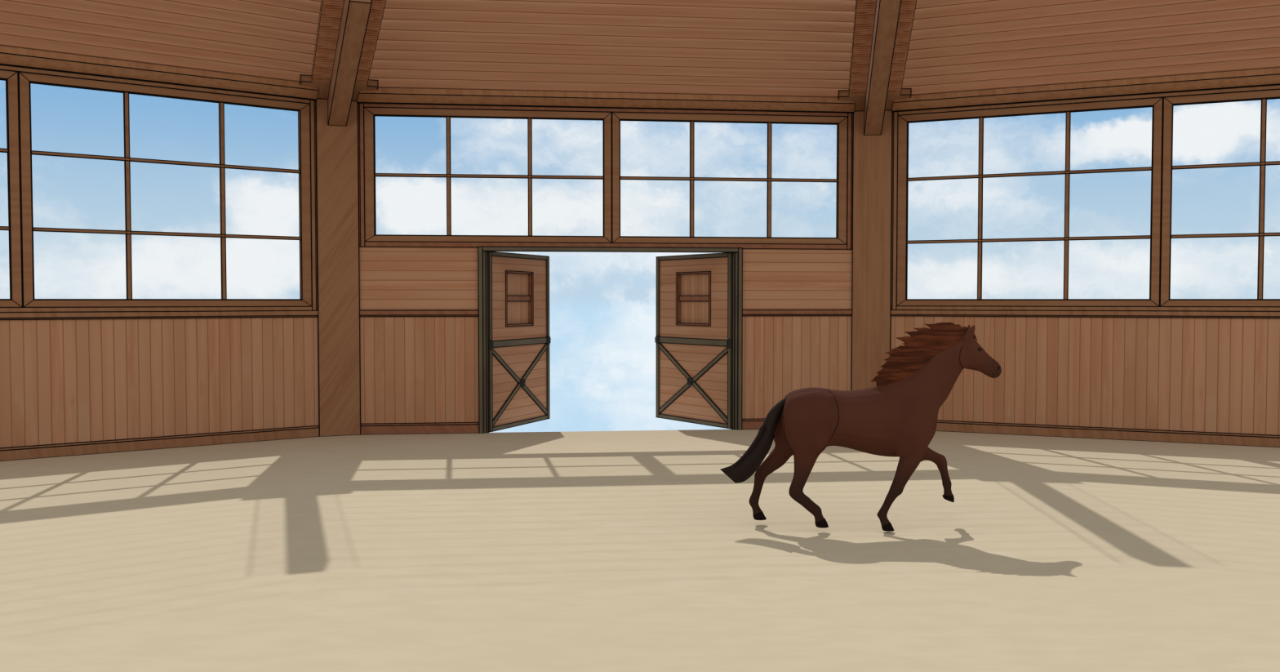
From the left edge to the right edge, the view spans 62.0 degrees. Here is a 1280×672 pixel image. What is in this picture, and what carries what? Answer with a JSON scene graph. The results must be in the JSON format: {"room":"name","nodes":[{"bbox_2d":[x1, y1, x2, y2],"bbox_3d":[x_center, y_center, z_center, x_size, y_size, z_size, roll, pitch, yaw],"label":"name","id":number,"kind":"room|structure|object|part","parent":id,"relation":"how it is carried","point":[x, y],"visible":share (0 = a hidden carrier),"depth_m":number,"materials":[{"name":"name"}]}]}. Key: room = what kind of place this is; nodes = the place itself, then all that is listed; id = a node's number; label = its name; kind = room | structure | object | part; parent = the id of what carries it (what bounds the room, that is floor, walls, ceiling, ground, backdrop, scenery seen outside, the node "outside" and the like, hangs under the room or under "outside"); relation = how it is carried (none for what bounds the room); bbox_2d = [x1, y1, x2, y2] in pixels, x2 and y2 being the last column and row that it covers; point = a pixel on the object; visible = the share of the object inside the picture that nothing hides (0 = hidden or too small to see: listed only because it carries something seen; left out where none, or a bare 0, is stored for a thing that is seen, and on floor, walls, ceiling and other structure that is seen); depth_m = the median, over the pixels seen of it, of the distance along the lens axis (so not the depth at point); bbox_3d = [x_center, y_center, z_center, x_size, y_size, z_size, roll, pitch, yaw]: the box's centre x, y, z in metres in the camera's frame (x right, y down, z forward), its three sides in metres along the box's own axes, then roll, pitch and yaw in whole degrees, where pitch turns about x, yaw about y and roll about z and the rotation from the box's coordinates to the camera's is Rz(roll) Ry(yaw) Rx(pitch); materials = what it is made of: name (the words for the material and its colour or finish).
{"room":"sports facility","nodes":[
{"label":"sports facility","id":0,"kind":"room"},
{"bbox_2d":[0,316,318,447],"bbox_3d":[-9.333,-1.193,16.062,8.990,6.100,0.191,-1,2,-36],"label":"wall","id":1,"kind":"structure","parent":0,"point":[62,380],"depth_m":17.10,"materials":[{"name":"brown wood"}]},
{"bbox_2d":[0,70,311,306],"bbox_3d":[-9.289,-2.186,15.970,8.806,3.529,0.096,-1,2,-36],"label":"window","id":2,"kind":"structure","parent":1,"relation":"in","point":[20,227],"depth_m":16.79,"materials":[{"name":"brown wood"}]},
{"bbox_3d":[-11.062,-2.142,14.666,4.405,3.529,0.093,-1,2,-36],"label":"sash","id":3,"kind":"part","parent":2,"relation":"part of","materials":[{"name":"brown wood"}]},
{"bbox_2d":[0,44,317,100],"bbox_3d":[-9.182,-4.117,15.758,9.015,0.240,0.386,-1,2,-36],"label":"trim","id":4,"kind":"structure","parent":1,"relation":"attached to","point":[14,56],"depth_m":16.74,"materials":[{"name":"brown wood"}]},
{"bbox_2d":[0,65,317,311],"bbox_3d":[-9.275,-2.182,15.951,9.005,3.670,0.075,-1,2,-36],"label":"trim","id":5,"kind":"structure","parent":1,"relation":"attached to","point":[312,103],"depth_m":17.54,"materials":[{"name":"brown wood"}]},
{"bbox_2d":[0,310,318,319],"bbox_3d":[-9.263,-0.301,15.997,9.005,0.122,0.057,-1,2,-36],"label":"trim","id":6,"kind":"structure","parent":1,"relation":"attached to","point":[229,313],"depth_m":17.05,"materials":[{"name":"brown wood"}]},
{"bbox_2d":[0,425,319,461],"bbox_3d":[-9.266,1.762,16.072,9.005,0.209,0.049,-1,2,-36],"label":"baseboard","id":7,"kind":"structure","parent":1,"relation":"attached to","point":[34,451],"depth_m":17.12,"materials":[{"name":"brown wood"}]},
{"bbox_2d":[359,247,851,423],"bbox_3d":[-0.523,-1.309,19.501,8.990,6.100,0.191,0,2,-6],"label":"wall","id":8,"kind":"structure","parent":0,"point":[414,369],"depth_m":19.16,"materials":[{"name":"brown wood"}]},
{"bbox_2d":[488,251,551,431],"bbox_3d":[-2.315,0.070,20.364,0.174,3.277,2.439,1,2,22],"label":"door","id":9,"kind":"structure","parent":8,"relation":"in","point":[519,340],"depth_m":20.33,"materials":[{"name":"brown wood"}]},
{"bbox_3d":[-2.341,-0.711,20.334,0.127,1.050,1.105,1,2,22],"label":"shutter frame","id":10,"kind":"part","parent":9,"relation":"part of","materials":[{"name":"brown wood"}]},
{"bbox_3d":[-2.304,0.118,20.364,0.075,0.130,2.215,1,2,22],"label":"rail","id":11,"kind":"part","parent":9,"relation":"part of","materials":[{"name":"brown metal"}]},
{"bbox_2d":[360,417,765,435],"bbox_3d":[-0.511,1.646,19.489,9.005,0.209,0.047,0,2,-6],"label":"baseboard","id":12,"kind":"structure","parent":8,"relation":"attached to","point":[747,424],"depth_m":19.11,"materials":[{"name":"brown wood"}]},
{"bbox_2d":[364,107,847,244],"bbox_3d":[-0.515,-2.874,19.375,8.806,2.382,0.094,0,2,-6],"label":"window","id":13,"kind":"structure","parent":8,"relation":"in","point":[611,177],"depth_m":19.34,"materials":[{"name":"brown wood"}]},
{"bbox_3d":[-2.702,-2.866,19.133,4.405,2.382,0.093,0,2,-6],"label":"sash","id":14,"kind":"part","parent":13,"relation":"part of","materials":[{"name":"brown wood"}]},
{"bbox_3d":[1.672,-2.883,19.618,4.405,2.382,0.093,0,2,-6],"label":"sash","id":15,"kind":"part","parent":13,"relation":"part of","materials":[{"name":"brown wood"}]},
{"bbox_2d":[356,87,854,113],"bbox_3d":[-0.495,-4.231,19.149,9.015,0.240,0.386,0,2,-6],"label":"trim","id":16,"kind":"structure","parent":8,"relation":"attached to","point":[400,95],"depth_m":19.05,"materials":[{"name":"brown wood"}]},
{"bbox_2d":[359,309,852,316],"bbox_3d":[-0.510,-0.417,19.414,9.005,0.122,0.054,0,2,-6],"label":"trim","id":17,"kind":"structure","parent":8,"relation":"attached to","point":[745,312],"depth_m":19.12,"materials":[{"name":"brown wood"}]},
{"bbox_2d":[358,103,853,249],"bbox_3d":[-0.512,-2.863,19.352,9.005,2.539,0.075,0,2,-6],"label":"trim","id":18,"kind":"structure","parent":8,"relation":"attached to","point":[362,243],"depth_m":19.29,"materials":[{"name":"brown wood"}]},
{"bbox_2d":[477,246,742,433],"bbox_3d":[-0.519,0.064,19.516,4.825,3.370,0.261,0,2,-6],"label":"trim","id":19,"kind":"structure","parent":8,"relation":"attached to","point":[482,251],"depth_m":19.36,"materials":[{"name":"brown wood"}]},
{"bbox_2d":[654,252,732,428],"bbox_3d":[1.053,0.057,20.741,0.158,3.277,2.439,-1,2,-35],"label":"door","id":20,"kind":"structure","parent":8,"relation":"in","point":[694,335],"depth_m":20.70,"materials":[{"name":"brown wood"}]},
{"bbox_3d":[1.036,0.106,20.734,0.075,0.130,2.215,-1,2,-35],"label":"rail","id":21,"kind":"part","parent":20,"relation":"part of","materials":[{"name":"brown metal"}]},
{"bbox_3d":[1.073,-0.724,20.713,0.127,1.050,1.105,-1,2,-35],"label":"shutter frame","id":22,"kind":"part","parent":20,"relation":"part of","materials":[{"name":"brown wood"}]},
{"bbox_2d":[0,429,1279,671],"bbox_3d":[1.493,2.452,1.459,37.266,0.200,37.266,0,2,0],"label":"floor","id":23,"kind":"structure","parent":0,"point":[633,550],"depth_m":10.01,"materials":[{"name":"beige sand"}]},
{"bbox_2d":[315,97,360,436],"bbox_3d":[-5.378,-1.192,18.937,0.721,5.920,0.417,-1,2,-21],"label":"timber post","id":24,"kind":"object","parent":23,"relation":"on","point":[337,176],"visible":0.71,"depth_m":18.75,"materials":[{"name":"brown wood"}]},
{"bbox_2d":[720,322,1001,531],"bbox_3d":[2.302,0.928,11.128,2.938,2.145,0.627,0,2,0],"label":"horse","id":25,"kind":"object","parent":23,"relation":"on","point":[897,416],"visible":1,"depth_m":10.97},
{"bbox_2d":[850,109,893,390],"bbox_3d":[4.338,-1.228,20.015,0.721,5.920,0.417,0,2,9],"label":"timber post","id":26,"kind":"object","parent":23,"relation":"on","point":[872,155],"visible":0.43,"depth_m":19.81,"materials":[{"name":"brown wood"}]},
{"bbox_2d":[0,0,1279,97],"bbox_3d":[-0.086,-4.983,15.410,26.108,1.538,7.529,0,2,-6],"label":"ceiling","id":27,"kind":"structure","parent":0,"point":[746,47],"depth_m":17.19,"materials":[{"name":"brown wood"}]},
{"bbox_3d":[-8.082,-4.943,14.235,9.345,1.538,3.724,-1,2,-36],"label":"plank panel","id":28,"kind":"part","parent":27,"relation":"part of","materials":[{"name":"brown wood"}]},
{"bbox_2d":[299,0,386,126],"bbox_3d":[-4.691,-4.518,17.065,1.296,1.784,3.678,-1,2,-21],"label":"rafter","id":29,"kind":"object","parent":27,"relation":"attached to","point":[346,56],"visible":0.98,"depth_m":17.05,"materials":[{"name":"brown wood"}]},
{"bbox_3d":[-5.240,-4.253,18.481,1.296,0.345,0.658,-1,2,-21],"label":"corner plate","id":30,"kind":"part","parent":29,"relation":"part of","materials":[{"name":"brown wood"}]},
{"bbox_3d":[-0.291,-5.046,17.289,9.345,1.538,3.748,0,2,-6],"label":"plank panel","id":31,"kind":"part","parent":27,"relation":"part of","materials":[{"name":"brown wood"}]},
{"bbox_2d":[838,0,916,135],"bbox_3d":[4.016,-4.629,17.785,1.296,1.959,4.178,0,2,9],"label":"rafter","id":32,"kind":"object","parent":27,"relation":"attached to","point":[880,40],"visible":0.99,"depth_m":17.78,"materials":[{"name":"brown wood"}]},
{"bbox_3d":[4.281,-4.289,19.537,1.296,0.345,0.658,0,2,9],"label":"corner plate","id":33,"kind":"part","parent":32,"relation":"part of","materials":[{"name":"brown wood"}]},
{"bbox_3d":[7.977,-5.003,16.011,9.345,1.538,3.709,1,2,24],"label":"plank panel","id":34,"kind":"part","parent":27,"relation":"part of","materials":[{"name":"brown wood"}]},
{"bbox_2d":[890,315,1279,435],"bbox_3d":[8.827,-1.261,18.077,8.990,6.100,0.191,1,2,24],"label":"wall","id":35,"kind":"structure","parent":0,"point":[1181,374],"depth_m":18.27,"materials":[{"name":"brown wood"}]},
{"bbox_2d":[890,309,1279,318],"bbox_3d":[8.779,-0.369,17.999,9.005,0.122,0.054,1,2,24],"label":"trim","id":36,"kind":"structure","parent":35,"relation":"attached to","point":[935,313],"depth_m":18.42,"materials":[{"name":"brown wood"}]},
{"bbox_2d":[891,66,1279,111],"bbox_3d":[8.724,-4.184,17.745,9.015,0.240,0.386,1,2,24],"label":"trim","id":37,"kind":"structure","parent":35,"relation":"attached to","point":[1268,76],"depth_m":18.09,"materials":[{"name":"brown wood"}]},
{"bbox_2d":[891,84,1279,311],"bbox_3d":[8.788,-2.250,17.955,9.005,3.670,0.074,1,2,24],"label":"trim","id":38,"kind":"structure","parent":35,"relation":"attached to","point":[895,119],"depth_m":18.85,"materials":[{"name":"brown wood"}]},
{"bbox_2d":[896,89,1279,306],"bbox_3d":[8.797,-2.253,17.976,8.806,3.529,0.094,1,2,24],"label":"window","id":39,"kind":"structure","parent":35,"relation":"in","point":[1162,167],"depth_m":18.13,"materials":[{"name":"brown wood"}]},
{"bbox_3d":[6.782,-2.283,18.859,4.405,3.529,0.093,1,2,24],"label":"sash","id":40,"kind":"part","parent":39,"relation":"part of","materials":[{"name":"brown wood"}]},
{"bbox_3d":[10.813,-2.224,17.093,4.405,3.529,0.093,1,2,24],"label":"sash","id":41,"kind":"part","parent":39,"relation":"part of","materials":[{"name":"brown wood"}]},
{"bbox_2d":[935,419,1279,447],"bbox_3d":[8.782,1.694,18.074,9.005,0.209,0.046,1,2,24],"label":"baseboard","id":42,"kind":"structure","parent":35,"relation":"attached to","point":[1083,432],"depth_m":18.34,"materials":[{"name":"brown wood"}]}
]}

